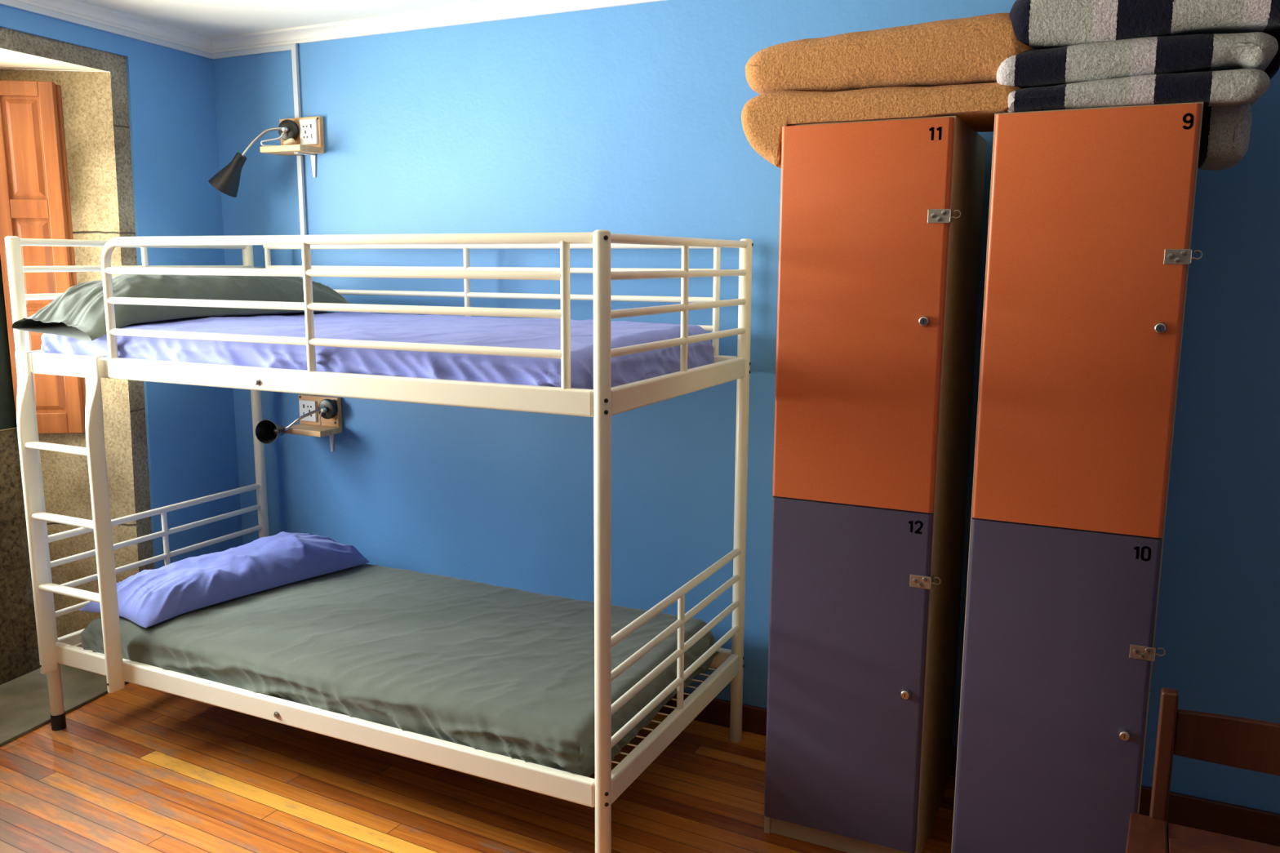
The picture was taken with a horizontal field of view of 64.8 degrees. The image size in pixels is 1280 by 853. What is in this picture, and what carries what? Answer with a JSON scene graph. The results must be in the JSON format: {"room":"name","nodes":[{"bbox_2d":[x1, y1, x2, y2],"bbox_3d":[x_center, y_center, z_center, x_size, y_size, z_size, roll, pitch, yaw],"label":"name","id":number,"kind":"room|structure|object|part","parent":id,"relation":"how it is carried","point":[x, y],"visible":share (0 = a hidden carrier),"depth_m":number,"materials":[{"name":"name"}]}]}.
{"room":"dormitory","nodes":[
{"label":"dormitory","id":0,"kind":"room"},
{"bbox_2d":[0,4,242,568],"bbox_3d":[-2.897,0.237,0.629,0.014,2.362,7.478,3,10,19],"label":"wall","id":1,"kind":"structure","parent":0,"point":[191,430],"depth_m":3.83,"materials":[{"name":"blue paint"}]},
{"bbox_2d":[0,256,17,429],"bbox_3d":[-2.489,-0.511,2.922,0.051,1.244,1.407,3,10,19],"label":"window","id":2,"kind":"structure","parent":1,"relation":"in","point":[7,409],"depth_m":3.58,"materials":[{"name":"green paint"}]},
{"bbox_2d":[0,80,85,434],"bbox_3d":[-2.124,-0.580,3.557,0.238,1.220,0.061,-1,9,-8],"label":"window shutter","id":3,"kind":"object","parent":1,"relation":"attached to","point":[35,197],"visible":0.73,"depth_m":3.50,"materials":[{"name":"brown wood"}]},
{"bbox_3d":[-2.119,-0.960,3.478,0.123,0.345,0.020,-1,9,-8],"label":"panel","id":4,"kind":"part","parent":3,"relation":"part of","materials":[{"name":"brown wood"}]},
{"bbox_3d":[-2.121,-0.568,3.543,0.123,0.320,0.020,-1,9,-8],"label":"panel","id":5,"kind":"part","parent":3,"relation":"part of","materials":[{"name":"brown wood"}]},
{"bbox_3d":[-2.122,-0.200,3.603,0.123,0.305,0.020,-1,9,-8],"label":"panel","id":6,"kind":"part","parent":3,"relation":"part of","materials":[{"name":"brown wood"}]},
{"bbox_3d":[-2.115,-0.583,3.575,0.215,1.210,0.028,-1,9,-8],"label":"frame","id":7,"kind":"part","parent":3,"relation":"part of","materials":[{"name":"brown wood"}]},
{"bbox_2d":[0,664,128,746],"bbox_3d":[-2.279,1.024,3.096,0.424,0.012,1.871,3,10,18],"label":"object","id":8,"kind":"structure","parent":1,"relation":"attached to","point":[24,701],"depth_m":3.53,"materials":[{"name":"grey stone"}]},
{"bbox_2d":[0,26,154,684],"bbox_3d":[-2.454,-0.068,2.891,0.638,2.232,2.039,3,10,19],"label":"stone window surround","id":9,"kind":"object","parent":1,"relation":"attached to","point":[93,82],"depth_m":3.64,"materials":[{"name":"stone"}]},
{"bbox_2d":[15,0,212,53],"bbox_3d":[-2.861,-0.905,0.430,0.052,0.045,7.478,3,10,19],"label":"trim","id":10,"kind":"structure","parent":1,"relation":"attached to","point":[77,8],"depth_m":3.50,"materials":[{"name":"white paint"}]},
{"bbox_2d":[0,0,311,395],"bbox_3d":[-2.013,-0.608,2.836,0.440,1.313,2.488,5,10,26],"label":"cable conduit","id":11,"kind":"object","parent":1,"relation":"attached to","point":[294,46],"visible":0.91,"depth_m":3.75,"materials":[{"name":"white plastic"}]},
{"bbox_2d":[81,0,503,37],"bbox_3d":[-0.308,-0.752,-0.820,7.400,0.080,7.750,5,10,26],"label":"ceiling","id":12,"kind":"structure","parent":0,"point":[208,18],"depth_m":3.43,"materials":[{"name":"white paint"}]},
{"bbox_2d":[0,682,1168,852],"bbox_3d":[-0.577,1.592,-0.279,8.000,0.001,7.800,5,10,26],"label":"floor","id":13,"kind":"structure","parent":0,"point":[135,768],"depth_m":2.91,"materials":[{"name":"brown wood"}]},
{"bbox_2d":[4,229,753,852],"bbox_3d":[-0.809,0.221,3.143,2.074,1.594,0.994,5,10,26],"label":"bunk bed","id":14,"kind":"object","parent":13,"relation":"on","point":[603,402],"visible":0.83,"depth_m":2.76,"materials":[{"name":"beige metal"}]},
{"bbox_3d":[-1.912,0.186,3.191,0.039,1.549,0.039,5,10,26],"label":"corner post","id":15,"kind":"part","parent":14,"relation":"part of","materials":[{"name":"beige metal"}]},
{"bbox_3d":[-1.714,0.664,3.686,0.027,0.065,0.877,5,10,26],"label":"rail","id":16,"kind":"part","parent":14,"relation":"part of","materials":[{"name":"beige metal"}]},
{"bbox_3d":[-1.513,0.076,4.004,0.039,1.594,0.039,5,10,26],"label":"corner post","id":17,"kind":"part","parent":14,"relation":"part of","materials":[{"name":"beige metal"}]},
{"bbox_3d":[-0.997,-0.126,2.690,1.995,0.061,0.027,5,10,26],"label":"rail","id":18,"kind":"part","parent":14,"relation":"part of","materials":[{"name":"beige metal"}]},
{"bbox_3d":[-1.001,0.805,2.843,1.995,0.065,0.027,5,10,26],"label":"rail","id":19,"kind":"part","parent":14,"relation":"part of","materials":[{"name":"beige metal"}]},
{"bbox_3d":[-0.822,-0.310,2.574,1.612,0.354,0.025,5,10,26],"label":"guard rail","id":20,"kind":"part","parent":14,"relation":"part of","materials":[{"name":"beige metal"}]},
{"bbox_2d":[40,311,715,389],"bbox_3d":[-0.820,-0.255,3.083,1.947,0.144,0.891,5,10,26],"label":"mattress","id":21,"kind":"object","parent":14,"relation":"on","point":[527,333],"visible":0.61,"depth_m":2.71,"materials":[{"name":"purple fabric"}]},
{"bbox_2d":[12,280,106,341],"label":"pillow","id":22,"kind":"object","parent":21,"relation":"on","point":[77,312],"depth_m":3.02,"materials":[{"name":"grey fabric"}]},
{"bbox_2d":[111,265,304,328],"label":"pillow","id":23,"kind":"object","parent":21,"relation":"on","point":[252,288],"depth_m":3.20,"materials":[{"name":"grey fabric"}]},
{"bbox_2d":[80,563,719,777],"bbox_3d":[-0.776,0.665,3.220,1.880,0.139,0.917,5,10,26],"label":"mattress","id":24,"kind":"object","parent":14,"relation":"on","point":[508,672],"visible":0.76,"depth_m":2.95,"materials":[{"name":"grey fabric"}]},
{"bbox_2d":[78,531,369,627],"bbox_3d":[-1.411,0.487,3.495,0.337,0.142,0.890,7,12,37],"label":"pillow","id":25,"kind":"object","parent":24,"relation":"on","point":[148,597],"visible":0.97,"depth_m":3.39,"materials":[{"name":"fabric"}]},
{"bbox_3d":[-0.592,-0.617,3.438,1.853,0.023,0.024,5,10,26],"label":"guard rail","id":26,"kind":"part","parent":14,"relation":"part of","materials":[{"name":"beige metal"}]},
{"bbox_3d":[-0.086,0.359,2.320,0.039,1.594,0.039,5,10,26],"label":"corner post","id":27,"kind":"part","parent":14,"relation":"part of","materials":[{"name":"beige metal"}]},
{"bbox_3d":[0.111,0.815,2.811,0.027,0.065,0.877,5,10,26],"label":"rail","id":28,"kind":"part","parent":14,"relation":"part of","materials":[{"name":"beige metal"}]},
{"bbox_3d":[0.115,-0.116,2.658,0.027,0.061,0.877,5,10,26],"label":"rail","id":29,"kind":"part","parent":14,"relation":"part of","materials":[{"name":"beige metal"}]},
{"bbox_3d":[-0.602,0.674,3.653,1.995,0.065,0.027,5,10,26],"label":"rail","id":30,"kind":"part","parent":14,"relation":"part of","materials":[{"name":"beige metal"}]},
{"bbox_3d":[-0.599,-0.258,3.500,1.995,0.061,0.027,5,10,26],"label":"rail","id":31,"kind":"part","parent":14,"relation":"part of","materials":[{"name":"beige metal"}]},
{"bbox_3d":[0.313,0.228,3.130,0.039,1.594,0.039,5,10,26],"label":"corner post","id":32,"kind":"part","parent":14,"relation":"part of","materials":[{"name":"beige metal"}]},
{"bbox_2d":[764,115,986,852],"bbox_3d":[0.639,0.168,2.707,0.429,1.852,0.560,5,10,26],"label":"locker","id":33,"kind":"object","parent":13,"relation":"on","point":[881,220],"visible":1,"depth_m":2.47,"materials":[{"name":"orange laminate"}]},
{"bbox_3d":[0.515,0.625,2.554,0.398,0.876,0.018,5,10,26],"label":"door","id":34,"kind":"part","parent":33,"relation":"part of","materials":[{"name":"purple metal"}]},
{"bbox_3d":[0.519,-0.258,2.409,0.398,0.906,0.018,5,10,26],"label":"door","id":35,"kind":"part","parent":33,"relation":"part of","materials":[{"name":"orange laminate"}]},
{"bbox_2d":[741,12,1034,168],"bbox_3d":[0.621,-0.796,2.480,0.686,0.322,0.366,5,10,26],"label":"folded blanket","id":36,"kind":"object","parent":33,"relation":"on","point":[949,67],"visible":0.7,"depth_m":2.32,"materials":[{"name":"orange fabric"}]},
{"bbox_2d":[951,101,1204,852],"bbox_3d":[1.077,0.204,2.498,0.427,1.852,0.560,5,10,26],"label":"locker","id":37,"kind":"object","parent":13,"relation":"on","point":[1089,254],"visible":1,"depth_m":2.24,"materials":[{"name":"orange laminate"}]},
{"bbox_3d":[0.953,0.662,2.345,0.397,0.876,0.018,5,10,26],"label":"door","id":38,"kind":"part","parent":37,"relation":"part of","materials":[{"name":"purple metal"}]},
{"bbox_3d":[0.957,-0.221,2.200,0.397,0.906,0.018,5,10,26],"label":"door","id":39,"kind":"part","parent":37,"relation":"part of","materials":[{"name":"orange laminate"}]},
{"bbox_2d":[996,31,1278,170],"bbox_3d":[1.091,-0.706,2.258,0.534,0.254,0.374,5,10,26],"label":"folded blanket","id":40,"kind":"object","parent":37,"relation":"on","point":[1225,72],"visible":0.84,"depth_m":2.08,"materials":[{"name":"fabric"}]},
{"bbox_2d":[1008,0,1279,79],"bbox_3d":[1.159,-0.854,2.202,0.659,0.208,0.372,5,10,26],"label":"folded blanket","id":41,"kind":"object","parent":40,"relation":"on","point":[1036,24],"visible":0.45,"depth_m":2.08,"materials":[{"name":"fabric"}]},
{"bbox_2d":[1125,688,1279,852],"bbox_3d":[1.090,0.905,1.719,0.518,0.722,0.483,5,10,26],"label":"wooden chair","id":42,"kind":"object","parent":13,"relation":"on","point":[1242,743],"visible":1,"depth_m":1.91,"materials":[{"name":"red wood"}]},
{"bbox_3d":[1.012,0.861,1.986,0.030,0.722,0.030,5,10,26],"label":"post","id":43,"kind":"part","parent":42,"relation":"part of","materials":[{"name":"red wood"}]},
{"bbox_3d":[1.188,0.603,1.872,0.346,0.100,0.039,5,10,26],"label":"rail","id":44,"kind":"part","parent":42,"relation":"part of","materials":[{"name":"red wood"}]},
{"bbox_2d":[213,0,1279,813],"bbox_3d":[1.341,-0.068,2.742,7.400,2.412,0.120,5,10,26],"label":"wall","id":45,"kind":"structure","parent":0,"point":[625,119],"depth_m":3.30,"materials":[{"name":"blue paint"}]},
{"bbox_2d":[259,115,324,177],"bbox_3d":[-1.288,-1.038,3.734,0.210,0.218,0.138,5,10,26],"label":"shelf","id":46,"kind":"object","parent":45,"relation":"attached to","point":[309,140],"visible":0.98,"depth_m":3.73,"materials":[{"name":"brown wood"}]},
{"bbox_2d":[208,119,298,197],"bbox_3d":[-1.437,-0.999,3.758,0.327,0.287,0.107,-3,10,-17],"label":"reading lamp","id":47,"kind":"object","parent":46,"relation":"attached to","point":[227,180],"visible":0.94,"depth_m":3.71,"materials":[{"name":"black plastic"}]},
{"bbox_3d":[-1.526,-0.930,3.723,0.142,0.162,0.108,5,10,26],"label":"lamp shade","id":48,"kind":"part","parent":47,"relation":"part of","materials":[{"name":"black plastic"}]},
{"bbox_3d":[-1.357,-1.065,3.731,0.090,0.059,0.013,-4,10,-22],"label":"cord","id":49,"kind":"part","parent":47,"relation":"part of","materials":[{"name":"white plastic"}]},
{"bbox_3d":[-1.230,-1.094,3.745,0.082,0.092,0.011,5,10,26],"label":"socket plate","id":50,"kind":"part","parent":46,"relation":"part of","materials":[{"name":"white plastic"}]},
{"bbox_2d":[284,394,342,451],"bbox_3d":[-1.267,-0.003,3.892,0.216,0.218,0.138,5,10,26],"label":"shelf","id":51,"kind":"object","parent":45,"relation":"attached to","point":[309,425],"visible":0.9,"depth_m":3.91,"materials":[{"name":"brown wood"}]},
{"bbox_2d":[255,399,337,444],"bbox_3d":[-1.311,-0.024,3.839,0.297,0.152,0.120,-6,11,-32],"label":"reading lamp","id":52,"kind":"object","parent":51,"relation":"attached to","point":[267,431],"visible":1,"depth_m":3.83,"materials":[{"name":"black plastic"}]},
{"bbox_3d":[-1.373,0.013,3.800,0.090,0.091,0.118,5,10,26],"label":"lamp shade","id":53,"kind":"part","parent":52,"relation":"part of","materials":[{"name":"black plastic"}]},
{"bbox_3d":[-1.379,0.016,3.829,0.024,0.024,0.024,5,10,26],"label":"bulb","id":54,"kind":"part","parent":52,"relation":"part of","materials":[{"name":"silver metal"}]},
{"bbox_3d":[-1.227,-0.030,3.871,0.014,0.062,0.025,-6,11,-34],"label":"cord","id":55,"kind":"part","parent":52,"relation":"part of","materials":[{"name":"white plastic"}]},
{"bbox_3d":[-1.298,-0.061,3.947,0.084,0.082,0.011,5,10,26],"label":"socket plate","id":56,"kind":"part","parent":51,"relation":"part of","materials":[{"name":"white plastic"}]},
{"bbox_2d":[211,0,665,53],"bbox_3d":[1.389,-1.217,2.435,6.821,0.045,0.052,5,10,26],"label":"trim","id":57,"kind":"structure","parent":45,"relation":"attached to","point":[505,9],"depth_m":3.48,"materials":[{"name":"white paint"}]},
{"bbox_2d":[657,691,1279,846],"bbox_3d":[1.401,1.047,2.816,6.790,0.088,0.018,5,10,26],"label":"baseboard","id":58,"kind":"structure","parent":45,"relation":"attached to","point":[1246,823],"depth_m":2.75,"materials":[{"name":"red wood"}]}
]}

